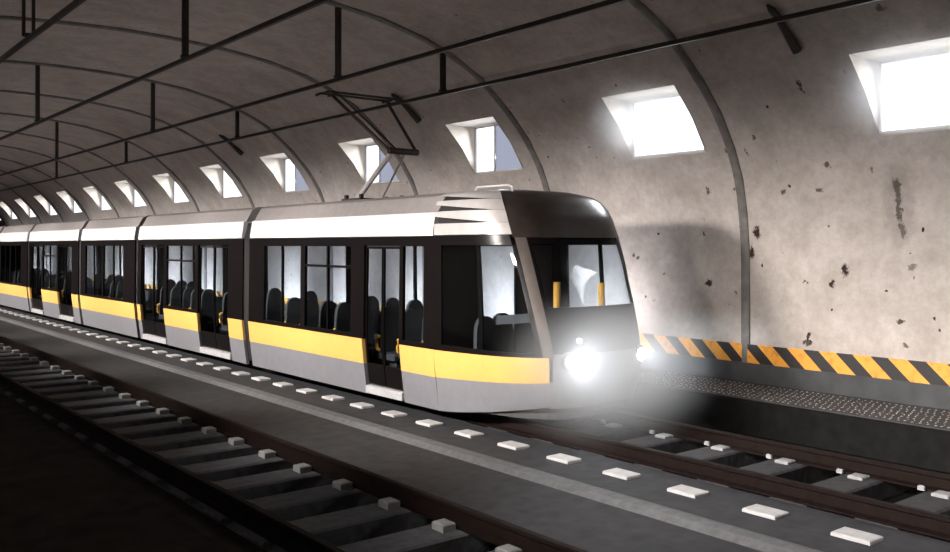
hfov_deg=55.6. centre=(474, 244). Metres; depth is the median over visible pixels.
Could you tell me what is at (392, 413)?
block
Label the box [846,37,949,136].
window
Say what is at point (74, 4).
bar
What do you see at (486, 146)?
window
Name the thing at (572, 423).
sleeper
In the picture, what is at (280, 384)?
block
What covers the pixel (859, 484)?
sleeper
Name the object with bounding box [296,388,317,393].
block
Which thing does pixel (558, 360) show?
tram
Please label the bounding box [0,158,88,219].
trim
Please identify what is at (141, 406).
sleeper
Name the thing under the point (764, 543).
trim
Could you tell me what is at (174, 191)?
window
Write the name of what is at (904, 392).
trim
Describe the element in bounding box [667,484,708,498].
block
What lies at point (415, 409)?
sleeper
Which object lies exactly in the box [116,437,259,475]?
sleeper
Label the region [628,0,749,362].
trim
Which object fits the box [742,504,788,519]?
block
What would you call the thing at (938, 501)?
sleeper
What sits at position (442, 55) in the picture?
bracket
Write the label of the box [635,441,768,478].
sleeper
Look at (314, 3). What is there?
bar
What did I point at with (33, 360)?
sleeper
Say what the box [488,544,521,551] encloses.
sleeper
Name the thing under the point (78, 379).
sleeper
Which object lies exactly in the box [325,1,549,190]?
trim
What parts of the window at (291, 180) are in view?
pane, frame, pane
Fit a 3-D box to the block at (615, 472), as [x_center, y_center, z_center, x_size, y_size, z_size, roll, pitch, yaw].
[1.591,2.482,9.769,0.230,0.035,0.350,0,0,-39]
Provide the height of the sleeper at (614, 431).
0.250 m
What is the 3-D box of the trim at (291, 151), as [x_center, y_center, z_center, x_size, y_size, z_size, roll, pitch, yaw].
[-9.510,-1.115,20.507,14.261,6.030,0.150,0,0,-39]
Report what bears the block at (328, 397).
on the ground at (589, 525)
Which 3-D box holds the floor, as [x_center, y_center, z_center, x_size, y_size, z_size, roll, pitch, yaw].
[-14.856,2.850,27.179,14.200,0.300,89.000,0,0,-39]
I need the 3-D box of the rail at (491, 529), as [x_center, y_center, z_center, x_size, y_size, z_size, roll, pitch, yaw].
[-12.432,2.410,23.355,0.150,0.180,68.000,0,0,-39]
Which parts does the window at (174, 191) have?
frame, pane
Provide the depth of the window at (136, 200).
36.50 m
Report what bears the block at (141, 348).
on the ground at (589, 525)
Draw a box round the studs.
[639,371,949,427]
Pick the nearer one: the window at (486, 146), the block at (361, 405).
the block at (361, 405)
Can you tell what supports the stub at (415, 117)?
attached to the wall
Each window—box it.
[0,202,17,219]
[15,199,36,217]
[33,195,57,215]
[56,191,82,213]
[83,186,111,210]
[114,180,146,207]
[153,173,189,203]
[199,164,242,199]
[259,153,310,193]
[338,138,400,184]
[446,116,524,174]
[601,85,707,159]
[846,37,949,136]
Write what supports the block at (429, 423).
on the ground at (589, 525)
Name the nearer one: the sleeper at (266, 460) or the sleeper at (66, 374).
the sleeper at (266, 460)
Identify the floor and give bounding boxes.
[1,306,949,551]
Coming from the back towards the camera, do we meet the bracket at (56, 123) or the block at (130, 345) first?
the bracket at (56, 123)
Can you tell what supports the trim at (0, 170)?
attached to the wall
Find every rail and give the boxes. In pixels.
[0,305,949,540]
[0,336,587,551]
[0,373,345,551]
[580,411,949,491]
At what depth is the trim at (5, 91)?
26.26 m
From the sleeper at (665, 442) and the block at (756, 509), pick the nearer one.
the block at (756, 509)
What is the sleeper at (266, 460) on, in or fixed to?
on the floor
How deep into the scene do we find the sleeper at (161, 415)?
12.97 m
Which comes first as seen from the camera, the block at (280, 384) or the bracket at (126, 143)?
the block at (280, 384)
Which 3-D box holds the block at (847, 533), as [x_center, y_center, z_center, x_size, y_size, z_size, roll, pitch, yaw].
[3.261,2.482,7.685,0.230,0.035,0.350,0,0,-39]
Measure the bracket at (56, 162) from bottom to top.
0.754 m
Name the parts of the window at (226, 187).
frame, pane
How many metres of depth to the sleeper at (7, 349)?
21.40 m
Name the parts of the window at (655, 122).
frame, pane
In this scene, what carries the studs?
on the trim at (880, 412)
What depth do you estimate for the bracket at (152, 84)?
21.87 m
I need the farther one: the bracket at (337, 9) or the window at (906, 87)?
the bracket at (337, 9)
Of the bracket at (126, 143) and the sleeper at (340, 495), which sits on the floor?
the sleeper at (340, 495)
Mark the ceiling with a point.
(304, 43)
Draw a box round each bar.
[0,0,85,63]
[0,0,331,140]
[0,0,629,175]
[0,0,879,190]
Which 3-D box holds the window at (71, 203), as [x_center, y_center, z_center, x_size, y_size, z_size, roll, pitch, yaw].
[-19.275,-2.030,42.827,0.890,1.060,1.630,0,0,-39]
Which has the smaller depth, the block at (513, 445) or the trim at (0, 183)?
the block at (513, 445)
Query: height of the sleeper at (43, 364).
0.270 m
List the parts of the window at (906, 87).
frame, pane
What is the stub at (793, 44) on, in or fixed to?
attached to the wall
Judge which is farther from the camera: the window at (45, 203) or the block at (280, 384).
the window at (45, 203)
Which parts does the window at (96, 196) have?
pane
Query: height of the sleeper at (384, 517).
0.270 m
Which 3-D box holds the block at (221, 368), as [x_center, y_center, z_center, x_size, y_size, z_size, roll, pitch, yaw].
[-5.086,2.482,18.104,0.230,0.035,0.350,0,0,-39]
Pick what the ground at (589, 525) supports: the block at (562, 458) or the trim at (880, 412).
the block at (562, 458)
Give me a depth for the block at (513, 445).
11.10 m
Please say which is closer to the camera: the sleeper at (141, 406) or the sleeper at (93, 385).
the sleeper at (141, 406)
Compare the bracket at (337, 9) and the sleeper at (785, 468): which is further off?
the bracket at (337, 9)
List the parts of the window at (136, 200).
pane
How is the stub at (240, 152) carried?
attached to the wall
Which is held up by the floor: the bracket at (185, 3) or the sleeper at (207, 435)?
the sleeper at (207, 435)
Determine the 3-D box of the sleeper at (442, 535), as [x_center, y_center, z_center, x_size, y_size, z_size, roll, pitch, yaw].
[-0.676,2.565,7.585,1.770,0.270,0.420,0,0,-39]
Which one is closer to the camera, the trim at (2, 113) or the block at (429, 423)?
the block at (429, 423)
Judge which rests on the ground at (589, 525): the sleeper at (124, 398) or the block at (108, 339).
the block at (108, 339)
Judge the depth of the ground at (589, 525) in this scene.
10.05 m
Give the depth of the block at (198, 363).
18.72 m
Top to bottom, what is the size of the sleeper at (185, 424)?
0.270 m
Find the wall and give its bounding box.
[0,0,949,363]
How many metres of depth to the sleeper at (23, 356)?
19.99 m
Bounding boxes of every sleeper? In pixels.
[0,346,11,352]
[0,350,20,356]
[0,353,29,361]
[0,357,39,366]
[0,361,51,371]
[0,365,61,376]
[0,375,88,393]
[4,380,103,400]
[10,370,74,382]
[16,386,119,407]
[28,393,138,416]
[42,400,156,425]
[58,408,177,435]
[75,416,202,447]
[94,426,229,460]
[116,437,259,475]
[141,449,293,492]
[170,463,333,512]
[203,479,380,535]
[242,497,432,551]
[336,518,490,551]
[415,409,449,417]
[450,417,531,427]
[488,418,606,437]
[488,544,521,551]
[532,420,653,449]
[580,430,710,463]
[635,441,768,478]
[697,454,834,495]
[769,468,909,514]
[854,485,949,536]
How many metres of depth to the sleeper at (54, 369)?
17.79 m
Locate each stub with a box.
[219,134,243,155]
[391,93,420,122]
[766,4,801,53]
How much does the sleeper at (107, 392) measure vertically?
0.270 m
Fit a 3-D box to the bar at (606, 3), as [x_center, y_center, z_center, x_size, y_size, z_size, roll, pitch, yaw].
[-14.092,-2.750,29.713,0.050,0.060,76.000,0,0,-39]
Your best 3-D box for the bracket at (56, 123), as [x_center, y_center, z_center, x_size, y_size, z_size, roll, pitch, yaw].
[-13.404,-3.397,28.855,0.110,1.234,0.110,0,0,-39]
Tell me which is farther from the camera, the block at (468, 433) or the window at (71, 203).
the window at (71, 203)
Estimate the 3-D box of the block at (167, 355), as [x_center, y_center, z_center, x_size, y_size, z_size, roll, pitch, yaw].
[-6.756,2.482,20.188,0.230,0.035,0.350,0,0,-39]
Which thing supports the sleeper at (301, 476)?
on the floor
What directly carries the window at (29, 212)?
in the wall
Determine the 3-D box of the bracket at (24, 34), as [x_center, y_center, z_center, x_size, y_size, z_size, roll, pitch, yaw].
[-5.959,-3.374,12.012,0.160,1.188,0.110,0,0,-39]
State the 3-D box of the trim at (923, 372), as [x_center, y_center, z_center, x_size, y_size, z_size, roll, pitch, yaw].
[-9.332,1.742,31.605,0.045,0.295,89.000,0,0,-39]
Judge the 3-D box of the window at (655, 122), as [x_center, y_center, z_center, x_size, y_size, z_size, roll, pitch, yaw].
[2.984,-2.030,15.044,0.890,1.060,1.630,0,0,-39]
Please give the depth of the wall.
14.68 m
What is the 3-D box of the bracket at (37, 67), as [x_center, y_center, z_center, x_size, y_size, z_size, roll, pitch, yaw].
[-9.861,-3.450,20.289,0.110,1.341,0.110,0,0,-39]
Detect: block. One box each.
[106,338,118,340]
[116,341,129,343]
[128,344,141,346]
[139,347,153,349]
[152,350,166,353]
[166,354,181,357]
[181,358,196,361]
[196,362,212,365]
[213,366,230,370]
[231,371,249,375]
[251,376,270,380]
[273,382,293,386]
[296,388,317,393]
[322,395,344,400]
[350,402,374,408]
[381,410,406,417]
[416,419,443,426]
[454,429,483,437]
[497,440,529,449]
[546,453,581,463]
[602,468,640,479]
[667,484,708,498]
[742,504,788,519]
[831,527,883,545]
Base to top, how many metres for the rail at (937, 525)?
0.180 m
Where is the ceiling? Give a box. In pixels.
[0,0,814,187]
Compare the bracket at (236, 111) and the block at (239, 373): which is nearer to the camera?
the block at (239, 373)
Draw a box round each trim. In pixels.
[0,16,423,303]
[0,90,254,207]
[0,112,206,289]
[0,130,155,214]
[0,145,119,217]
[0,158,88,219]
[0,170,68,270]
[0,183,46,268]
[0,198,22,224]
[0,316,822,551]
[2,60,332,300]
[91,279,949,386]
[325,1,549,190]
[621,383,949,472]
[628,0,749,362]
[638,367,949,430]
[641,351,949,409]
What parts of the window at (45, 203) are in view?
pane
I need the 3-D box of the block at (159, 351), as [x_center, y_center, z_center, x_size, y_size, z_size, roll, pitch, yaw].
[-7.312,2.482,20.883,0.230,0.035,0.350,0,0,-39]
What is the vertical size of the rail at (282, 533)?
0.180 m
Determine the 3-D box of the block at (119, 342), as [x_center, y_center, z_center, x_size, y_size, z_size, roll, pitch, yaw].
[-8.982,2.482,22.966,0.230,0.035,0.350,0,0,-39]
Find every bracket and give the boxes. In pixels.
[22,0,34,36]
[34,65,39,121]
[55,122,58,157]
[55,161,57,177]
[124,141,127,161]
[150,83,155,130]
[180,0,188,57]
[234,110,239,137]
[334,7,342,77]
[439,53,446,91]
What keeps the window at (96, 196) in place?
in the wall
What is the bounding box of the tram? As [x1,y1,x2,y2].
[0,90,645,418]
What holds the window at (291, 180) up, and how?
in the wall
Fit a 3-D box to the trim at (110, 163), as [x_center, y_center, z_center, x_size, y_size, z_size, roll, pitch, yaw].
[-17.857,-1.115,30.925,14.261,6.030,0.150,0,0,-39]
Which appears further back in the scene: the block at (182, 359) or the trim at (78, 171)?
the trim at (78, 171)
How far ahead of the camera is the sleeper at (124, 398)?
14.32 m
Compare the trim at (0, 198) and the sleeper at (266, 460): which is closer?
the sleeper at (266, 460)
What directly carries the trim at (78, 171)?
attached to the wall
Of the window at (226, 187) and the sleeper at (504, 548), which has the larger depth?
the window at (226, 187)
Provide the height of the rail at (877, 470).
0.180 m
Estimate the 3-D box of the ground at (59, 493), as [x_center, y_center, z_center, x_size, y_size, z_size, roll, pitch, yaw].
[-18.442,2.575,24.306,5.010,0.250,89.000,0,0,-39]
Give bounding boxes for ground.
[0,306,949,551]
[0,392,266,551]
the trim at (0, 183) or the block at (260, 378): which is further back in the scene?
the trim at (0, 183)
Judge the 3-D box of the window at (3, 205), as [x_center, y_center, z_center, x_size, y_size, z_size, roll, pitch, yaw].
[-27.622,-2.030,53.246,0.890,1.060,1.630,0,0,-39]
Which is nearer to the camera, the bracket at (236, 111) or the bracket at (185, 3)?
the bracket at (185, 3)
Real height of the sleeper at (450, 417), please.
0.250 m
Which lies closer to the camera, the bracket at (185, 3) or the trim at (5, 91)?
the bracket at (185, 3)
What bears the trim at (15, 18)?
attached to the wall
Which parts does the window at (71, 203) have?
pane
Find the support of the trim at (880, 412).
attached to the wall
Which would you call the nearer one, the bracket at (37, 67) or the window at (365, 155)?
the bracket at (37, 67)
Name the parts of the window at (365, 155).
pane, frame, pane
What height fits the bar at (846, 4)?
0.060 m
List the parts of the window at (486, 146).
pane, frame, pane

